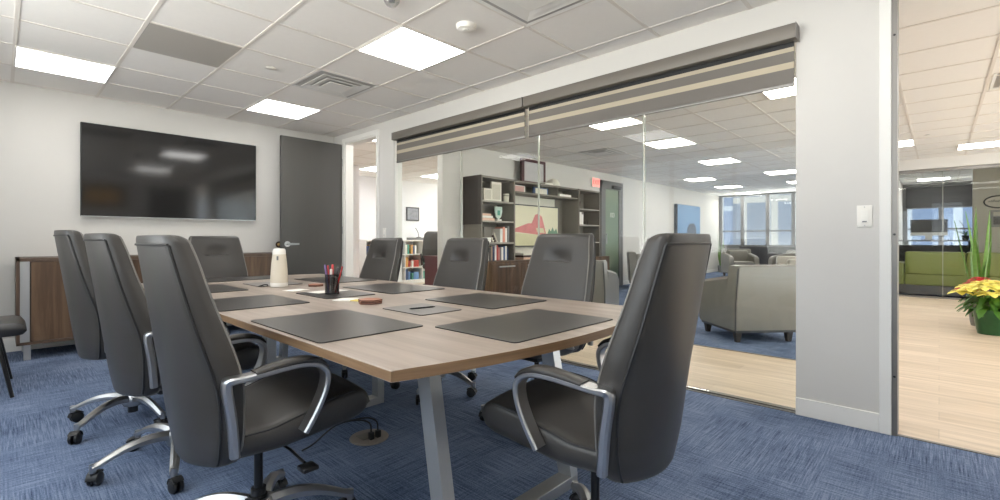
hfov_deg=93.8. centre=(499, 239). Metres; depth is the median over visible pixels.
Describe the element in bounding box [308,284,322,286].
coaster
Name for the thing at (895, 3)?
trim
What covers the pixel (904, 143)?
recessed light
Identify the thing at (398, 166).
trim
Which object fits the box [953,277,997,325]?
poinsettia
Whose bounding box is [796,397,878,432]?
baseboard
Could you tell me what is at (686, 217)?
painting
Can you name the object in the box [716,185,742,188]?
recessed light
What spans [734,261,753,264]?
seat cushion
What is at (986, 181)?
wall
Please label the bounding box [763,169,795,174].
recessed light
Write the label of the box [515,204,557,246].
painting
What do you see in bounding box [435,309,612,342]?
desk pad
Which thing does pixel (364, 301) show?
coaster
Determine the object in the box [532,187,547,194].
box
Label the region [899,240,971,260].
desk
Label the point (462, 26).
smoke detector
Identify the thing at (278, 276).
camera
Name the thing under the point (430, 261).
office desk
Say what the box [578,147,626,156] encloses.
ceiling vent
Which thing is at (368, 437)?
floor outlet
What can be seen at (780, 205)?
building
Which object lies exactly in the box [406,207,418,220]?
framed photograph
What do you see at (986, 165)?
window
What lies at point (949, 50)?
ceiling
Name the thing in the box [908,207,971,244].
building
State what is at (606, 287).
lounge chair
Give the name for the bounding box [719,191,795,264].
window
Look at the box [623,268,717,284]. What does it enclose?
baseboard
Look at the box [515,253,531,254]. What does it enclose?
book
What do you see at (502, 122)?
zebra blind
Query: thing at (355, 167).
wall
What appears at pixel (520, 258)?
book
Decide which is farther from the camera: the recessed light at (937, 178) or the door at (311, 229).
the recessed light at (937, 178)
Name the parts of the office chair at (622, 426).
seat, armrest, leg, armrest, backrest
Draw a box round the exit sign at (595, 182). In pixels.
[591,177,599,187]
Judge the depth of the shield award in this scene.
7.63 m
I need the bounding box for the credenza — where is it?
[15,252,286,360]
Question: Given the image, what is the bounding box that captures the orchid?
[954,221,971,239]
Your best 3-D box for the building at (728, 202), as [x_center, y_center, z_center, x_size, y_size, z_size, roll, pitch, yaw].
[17.361,-5.940,38.552,8.600,38.000,12.000,0,0,43]
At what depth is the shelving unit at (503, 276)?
7.71 m
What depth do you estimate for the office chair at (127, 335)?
1.96 m
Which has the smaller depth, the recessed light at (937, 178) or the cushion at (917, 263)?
the cushion at (917, 263)
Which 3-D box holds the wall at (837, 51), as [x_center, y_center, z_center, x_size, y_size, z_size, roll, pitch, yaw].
[0.484,-0.216,4.172,7.840,2.553,0.120,0,0,43]
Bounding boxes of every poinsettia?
[947,280,999,335]
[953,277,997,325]
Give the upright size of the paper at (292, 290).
0.001 m
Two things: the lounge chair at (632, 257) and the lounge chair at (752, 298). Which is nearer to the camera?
the lounge chair at (752, 298)
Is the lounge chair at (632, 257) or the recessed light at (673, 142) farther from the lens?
the lounge chair at (632, 257)
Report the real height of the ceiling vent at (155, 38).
0.004 m
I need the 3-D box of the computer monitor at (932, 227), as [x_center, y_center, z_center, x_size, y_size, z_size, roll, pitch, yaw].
[9.663,-0.231,10.556,0.620,0.460,0.180,0,0,43]
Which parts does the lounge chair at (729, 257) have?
arm, arm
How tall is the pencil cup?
0.118 m
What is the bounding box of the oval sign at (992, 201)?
[983,195,999,207]
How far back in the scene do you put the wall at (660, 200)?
10.30 m
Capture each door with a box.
[280,135,342,275]
[600,180,622,284]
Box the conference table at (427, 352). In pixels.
[141,274,622,499]
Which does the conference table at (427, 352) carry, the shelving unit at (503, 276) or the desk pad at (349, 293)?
the desk pad at (349, 293)
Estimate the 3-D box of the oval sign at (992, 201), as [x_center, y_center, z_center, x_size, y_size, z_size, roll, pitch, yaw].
[9.633,-0.740,9.040,0.424,0.254,0.024,0,0,43]
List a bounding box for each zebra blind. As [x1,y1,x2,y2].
[391,97,527,162]
[523,21,799,136]
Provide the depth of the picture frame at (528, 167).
8.31 m
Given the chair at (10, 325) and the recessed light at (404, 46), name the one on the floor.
the chair at (10, 325)
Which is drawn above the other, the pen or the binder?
the binder
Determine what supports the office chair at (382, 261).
on the floor
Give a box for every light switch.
[383,228,385,237]
[857,205,872,226]
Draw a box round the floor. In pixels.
[0,271,999,499]
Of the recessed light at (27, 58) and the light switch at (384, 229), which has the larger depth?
the light switch at (384, 229)
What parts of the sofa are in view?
arm, seat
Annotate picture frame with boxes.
[483,188,491,199]
[483,227,494,236]
[490,181,500,200]
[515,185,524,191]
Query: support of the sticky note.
on the conference table at (427, 352)
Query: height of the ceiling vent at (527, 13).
0.031 m
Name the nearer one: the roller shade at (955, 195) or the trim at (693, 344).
the trim at (693, 344)
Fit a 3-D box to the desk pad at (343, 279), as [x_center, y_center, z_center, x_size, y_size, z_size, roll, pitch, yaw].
[-1.347,0.323,3.826,0.600,0.004,0.420,0,0,43]
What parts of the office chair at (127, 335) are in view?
backrest, leg, leg, leg, armrest, seat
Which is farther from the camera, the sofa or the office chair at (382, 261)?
the sofa
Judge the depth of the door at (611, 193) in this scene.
10.66 m
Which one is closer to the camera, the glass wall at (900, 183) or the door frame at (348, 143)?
the door frame at (348, 143)
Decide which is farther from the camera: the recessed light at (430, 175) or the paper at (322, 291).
the recessed light at (430, 175)
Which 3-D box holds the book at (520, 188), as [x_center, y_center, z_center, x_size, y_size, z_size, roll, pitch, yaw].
[0.321,-0.873,8.040,0.032,0.134,0.310,0,0,43]
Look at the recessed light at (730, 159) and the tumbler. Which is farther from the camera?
the recessed light at (730, 159)
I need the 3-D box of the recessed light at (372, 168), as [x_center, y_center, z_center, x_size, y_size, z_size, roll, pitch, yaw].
[-2.547,-1.488,9.858,0.606,0.010,0.606,0,0,43]
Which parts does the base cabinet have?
door, door, door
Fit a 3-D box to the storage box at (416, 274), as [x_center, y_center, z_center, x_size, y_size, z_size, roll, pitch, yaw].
[-2.162,0.880,11.658,0.260,0.178,0.154,0,0,43]
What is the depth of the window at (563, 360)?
3.58 m
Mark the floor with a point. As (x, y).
(727, 449)
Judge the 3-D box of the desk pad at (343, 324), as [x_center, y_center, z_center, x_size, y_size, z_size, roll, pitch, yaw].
[-0.642,0.323,1.817,0.602,0.004,0.412,0,0,43]
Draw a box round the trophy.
[491,232,497,241]
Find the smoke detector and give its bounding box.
[456,21,475,32]
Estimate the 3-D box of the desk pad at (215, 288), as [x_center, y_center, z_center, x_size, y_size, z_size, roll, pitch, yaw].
[-1.963,0.323,3.067,0.560,0.004,0.410,0,0,43]
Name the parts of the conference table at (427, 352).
leg, leg, leg, leg, leg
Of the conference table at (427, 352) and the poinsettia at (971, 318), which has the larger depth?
the poinsettia at (971, 318)
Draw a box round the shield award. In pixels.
[494,207,501,220]
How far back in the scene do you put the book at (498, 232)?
7.52 m
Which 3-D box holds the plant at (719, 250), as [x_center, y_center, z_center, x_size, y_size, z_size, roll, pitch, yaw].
[7.267,0.385,15.330,0.278,1.350,0.384,0,0,16]
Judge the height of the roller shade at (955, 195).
0.615 m
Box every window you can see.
[461,115,795,411]
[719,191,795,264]
[899,163,999,299]
[902,181,971,244]
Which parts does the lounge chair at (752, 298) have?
leg, arm, leg, leg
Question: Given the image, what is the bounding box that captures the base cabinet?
[739,246,795,264]
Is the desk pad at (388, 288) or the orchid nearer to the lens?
the desk pad at (388, 288)
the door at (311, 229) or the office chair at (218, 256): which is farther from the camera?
the door at (311, 229)
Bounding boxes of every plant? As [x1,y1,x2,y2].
[717,237,723,271]
[954,207,991,292]
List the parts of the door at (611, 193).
pane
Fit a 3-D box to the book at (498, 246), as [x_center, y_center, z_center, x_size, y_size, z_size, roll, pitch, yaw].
[0.004,0.208,7.593,0.180,0.232,0.040,0,0,43]
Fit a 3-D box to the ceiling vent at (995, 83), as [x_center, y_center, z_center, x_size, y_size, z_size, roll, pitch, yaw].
[4.845,-1.484,4.203,0.600,0.031,0.600,0,0,43]
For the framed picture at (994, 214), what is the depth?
9.07 m
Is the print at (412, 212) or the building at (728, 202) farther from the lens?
the building at (728, 202)
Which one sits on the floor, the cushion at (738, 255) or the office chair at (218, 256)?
the office chair at (218, 256)
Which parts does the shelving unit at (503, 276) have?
panel, shelf, shelf, shelf, door, door, shelf, shelf, door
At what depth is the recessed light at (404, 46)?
3.65 m
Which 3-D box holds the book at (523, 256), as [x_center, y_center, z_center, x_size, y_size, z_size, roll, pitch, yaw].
[0.437,0.273,7.924,0.200,0.032,0.360,0,0,43]
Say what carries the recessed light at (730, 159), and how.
in the ceiling
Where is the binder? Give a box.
[409,245,412,253]
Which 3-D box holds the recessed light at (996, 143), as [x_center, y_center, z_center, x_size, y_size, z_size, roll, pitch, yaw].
[7.574,-1.488,7.319,0.606,0.010,0.606,0,0,43]
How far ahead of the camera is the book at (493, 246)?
7.36 m
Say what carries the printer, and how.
on the bookcase at (362, 243)
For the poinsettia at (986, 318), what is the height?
0.607 m
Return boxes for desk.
[423,255,436,284]
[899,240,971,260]
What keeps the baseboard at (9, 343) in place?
attached to the wall at (40, 127)
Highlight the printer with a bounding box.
[407,238,423,239]
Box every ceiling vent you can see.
[133,23,241,66]
[292,70,378,98]
[475,0,591,26]
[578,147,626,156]
[989,72,999,88]
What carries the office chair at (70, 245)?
on the floor
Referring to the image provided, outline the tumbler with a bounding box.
[503,194,508,201]
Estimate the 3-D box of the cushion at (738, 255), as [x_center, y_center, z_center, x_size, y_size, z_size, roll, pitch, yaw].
[6.943,0.465,13.678,0.530,0.330,0.150,0,0,8]
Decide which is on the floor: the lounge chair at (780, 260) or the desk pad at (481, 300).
the lounge chair at (780, 260)
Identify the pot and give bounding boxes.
[968,304,989,325]
[972,307,999,335]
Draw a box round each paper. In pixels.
[283,289,309,291]
[309,289,346,293]
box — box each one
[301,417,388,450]
[410,260,418,266]
[410,271,418,278]
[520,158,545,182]
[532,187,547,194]
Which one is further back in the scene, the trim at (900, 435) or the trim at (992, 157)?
the trim at (992, 157)
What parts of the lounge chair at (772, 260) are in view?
arm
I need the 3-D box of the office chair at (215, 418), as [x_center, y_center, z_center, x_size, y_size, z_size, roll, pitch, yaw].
[-0.847,0.523,1.629,0.660,1.074,0.690,0,0,43]
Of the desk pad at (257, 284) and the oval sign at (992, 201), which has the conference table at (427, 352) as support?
the desk pad at (257, 284)
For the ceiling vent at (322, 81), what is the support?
in the ceiling
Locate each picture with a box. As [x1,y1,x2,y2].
[687,223,696,233]
[990,210,999,226]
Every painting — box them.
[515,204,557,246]
[674,204,699,233]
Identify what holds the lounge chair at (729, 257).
on the floor
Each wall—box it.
[0,81,333,338]
[334,0,878,412]
[353,165,358,277]
[359,176,436,239]
[437,148,718,280]
[899,180,902,244]
[972,167,999,251]
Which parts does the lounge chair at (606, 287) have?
arm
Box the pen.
[410,306,434,308]
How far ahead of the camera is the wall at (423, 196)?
11.84 m
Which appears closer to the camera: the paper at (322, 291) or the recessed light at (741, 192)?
the paper at (322, 291)
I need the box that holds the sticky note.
[332,298,358,300]
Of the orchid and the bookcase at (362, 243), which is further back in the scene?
the bookcase at (362, 243)
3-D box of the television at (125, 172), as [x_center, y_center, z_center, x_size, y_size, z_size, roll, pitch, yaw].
[-3.708,-0.722,5.387,0.060,0.964,1.677,0,0,43]
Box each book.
[489,246,492,260]
[492,229,502,241]
[493,246,494,260]
[495,227,504,241]
[496,245,497,259]
[498,246,504,259]
[501,226,508,241]
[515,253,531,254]
[515,255,530,257]
[515,257,530,259]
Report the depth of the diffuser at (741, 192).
14.95 m
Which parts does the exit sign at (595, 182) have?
panel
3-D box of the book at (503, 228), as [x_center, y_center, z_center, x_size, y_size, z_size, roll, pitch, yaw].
[0.000,-0.088,7.618,0.180,0.250,0.046,0,0,43]
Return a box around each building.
[724,197,732,244]
[733,194,790,244]
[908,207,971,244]
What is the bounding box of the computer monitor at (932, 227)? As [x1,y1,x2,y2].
[910,219,947,239]
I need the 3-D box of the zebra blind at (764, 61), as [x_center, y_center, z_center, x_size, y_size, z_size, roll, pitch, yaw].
[1.009,-1.114,3.532,2.125,0.360,0.095,0,0,43]
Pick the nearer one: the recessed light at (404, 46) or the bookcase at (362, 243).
the recessed light at (404, 46)
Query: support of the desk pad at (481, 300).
on the conference table at (427, 352)
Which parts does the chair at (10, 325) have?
leg, leg, seat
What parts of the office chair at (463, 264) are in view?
backrest, leg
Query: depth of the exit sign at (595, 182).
10.09 m
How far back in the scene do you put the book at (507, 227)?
7.63 m
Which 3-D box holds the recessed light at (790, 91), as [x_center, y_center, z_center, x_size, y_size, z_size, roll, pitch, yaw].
[2.875,-1.488,4.529,0.606,0.010,0.606,0,0,43]
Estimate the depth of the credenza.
4.21 m
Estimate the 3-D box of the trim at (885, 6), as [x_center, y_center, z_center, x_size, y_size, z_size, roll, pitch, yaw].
[2.106,-0.216,2.560,0.052,2.553,0.014,0,0,43]
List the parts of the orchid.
pot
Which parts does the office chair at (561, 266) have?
seat, backrest, armrest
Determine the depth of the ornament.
8.62 m
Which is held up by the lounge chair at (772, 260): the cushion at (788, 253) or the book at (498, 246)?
the cushion at (788, 253)
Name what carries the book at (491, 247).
on the shelving unit at (503, 276)
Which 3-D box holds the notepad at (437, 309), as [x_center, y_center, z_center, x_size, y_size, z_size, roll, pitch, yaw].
[-0.366,0.323,2.191,0.310,0.004,0.240,0,0,43]
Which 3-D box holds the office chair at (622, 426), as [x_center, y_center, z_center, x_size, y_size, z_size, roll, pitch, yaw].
[0.319,0.521,1.542,0.664,1.078,0.665,0,0,42]
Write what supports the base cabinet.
on the floor
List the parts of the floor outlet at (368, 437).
lid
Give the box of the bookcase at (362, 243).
[359,240,424,282]
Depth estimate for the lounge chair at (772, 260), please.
11.97 m
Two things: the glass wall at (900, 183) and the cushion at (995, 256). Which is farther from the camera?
the glass wall at (900, 183)
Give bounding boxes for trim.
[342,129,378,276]
[395,141,401,281]
[561,361,999,457]
[693,344,795,359]
[879,0,891,434]
[892,0,898,435]
[899,152,999,170]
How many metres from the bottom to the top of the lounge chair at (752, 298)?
0.800 m
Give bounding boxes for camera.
[270,248,287,286]
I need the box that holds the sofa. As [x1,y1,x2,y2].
[899,251,999,297]
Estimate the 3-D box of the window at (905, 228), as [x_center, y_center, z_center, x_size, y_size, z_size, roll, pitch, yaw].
[12.006,-0.216,11.725,2.920,2.553,0.170,0,0,43]
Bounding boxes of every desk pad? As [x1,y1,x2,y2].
[206,275,269,282]
[208,284,247,292]
[214,294,309,311]
[243,281,302,286]
[251,309,422,342]
[296,276,374,282]
[296,289,374,298]
[343,283,444,293]
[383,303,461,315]
[425,293,546,308]
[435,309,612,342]
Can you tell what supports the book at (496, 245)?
on the shelving unit at (503, 276)
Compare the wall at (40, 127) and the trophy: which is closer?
the wall at (40, 127)
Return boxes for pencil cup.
[324,274,338,294]
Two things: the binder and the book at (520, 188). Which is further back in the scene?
the binder
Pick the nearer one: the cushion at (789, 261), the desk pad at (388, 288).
the desk pad at (388, 288)
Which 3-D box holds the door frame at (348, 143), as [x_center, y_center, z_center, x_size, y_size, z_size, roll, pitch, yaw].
[-1.848,-0.180,6.348,0.940,2.480,0.135,0,0,43]
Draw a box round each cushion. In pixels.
[728,250,747,260]
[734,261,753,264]
[787,252,795,255]
[787,259,795,264]
[905,251,965,275]
[966,252,999,277]
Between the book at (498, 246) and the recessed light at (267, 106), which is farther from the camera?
the book at (498, 246)
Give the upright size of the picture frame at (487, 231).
0.247 m
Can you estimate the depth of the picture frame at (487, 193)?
7.25 m
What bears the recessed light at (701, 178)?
in the ceiling
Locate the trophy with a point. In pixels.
(493, 238)
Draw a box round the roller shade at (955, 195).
[906,182,971,208]
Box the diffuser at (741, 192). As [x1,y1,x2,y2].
[737,192,757,193]
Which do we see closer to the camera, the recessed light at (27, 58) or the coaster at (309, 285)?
the coaster at (309, 285)
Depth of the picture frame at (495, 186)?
7.51 m
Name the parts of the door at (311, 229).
handle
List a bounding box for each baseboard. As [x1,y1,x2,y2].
[3,323,231,351]
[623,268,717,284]
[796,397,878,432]
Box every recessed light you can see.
[14,46,116,83]
[245,98,320,119]
[357,26,465,70]
[359,166,375,171]
[420,174,436,178]
[589,118,642,129]
[642,137,696,148]
[683,177,716,181]
[697,157,740,164]
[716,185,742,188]
[736,192,758,194]
[762,77,795,99]
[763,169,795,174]
[899,139,914,146]
[916,177,950,181]
[957,140,999,149]
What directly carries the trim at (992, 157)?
attached to the glass wall at (900, 183)
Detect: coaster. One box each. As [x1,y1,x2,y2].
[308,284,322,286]
[358,298,381,304]
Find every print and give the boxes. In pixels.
[408,208,417,219]
[993,217,999,224]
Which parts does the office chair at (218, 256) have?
backrest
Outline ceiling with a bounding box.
[0,0,999,195]
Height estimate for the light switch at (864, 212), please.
0.122 m
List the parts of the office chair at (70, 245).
backrest, leg, leg, leg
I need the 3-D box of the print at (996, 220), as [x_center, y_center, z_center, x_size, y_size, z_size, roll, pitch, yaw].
[9.645,-0.375,9.016,0.200,0.150,0.004,0,0,43]
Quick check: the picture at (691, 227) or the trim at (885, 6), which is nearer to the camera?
the trim at (885, 6)
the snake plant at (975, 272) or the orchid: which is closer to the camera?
the snake plant at (975, 272)
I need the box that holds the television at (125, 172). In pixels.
[80,122,255,220]
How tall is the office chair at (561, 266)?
1.101 m
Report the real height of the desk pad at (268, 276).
0.004 m
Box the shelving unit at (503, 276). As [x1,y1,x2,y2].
[463,174,608,294]
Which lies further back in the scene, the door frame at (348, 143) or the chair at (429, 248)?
the chair at (429, 248)
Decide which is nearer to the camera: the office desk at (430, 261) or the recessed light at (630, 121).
the recessed light at (630, 121)
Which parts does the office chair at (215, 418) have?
backrest, leg, armrest, leg, armrest, tilt lever, seat, leg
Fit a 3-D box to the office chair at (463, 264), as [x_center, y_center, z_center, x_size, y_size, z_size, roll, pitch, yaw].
[-0.433,0.521,3.341,0.682,1.077,0.670,0,0,43]
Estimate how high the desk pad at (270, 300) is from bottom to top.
0.004 m
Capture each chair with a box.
[0,315,26,397]
[53,230,167,444]
[83,233,259,493]
[134,235,369,499]
[188,236,258,345]
[316,238,402,377]
[390,238,488,404]
[420,231,436,284]
[478,233,595,420]
[481,233,711,499]
[592,260,618,304]
[627,251,640,283]
[699,265,795,341]
[721,249,758,275]
[768,250,795,264]
[776,256,795,264]
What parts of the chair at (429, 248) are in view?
backrest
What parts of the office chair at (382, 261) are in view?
backrest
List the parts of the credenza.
door, door, door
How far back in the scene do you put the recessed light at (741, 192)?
14.95 m
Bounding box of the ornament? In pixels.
[547,179,559,185]
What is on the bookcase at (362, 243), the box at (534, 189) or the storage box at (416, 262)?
the storage box at (416, 262)

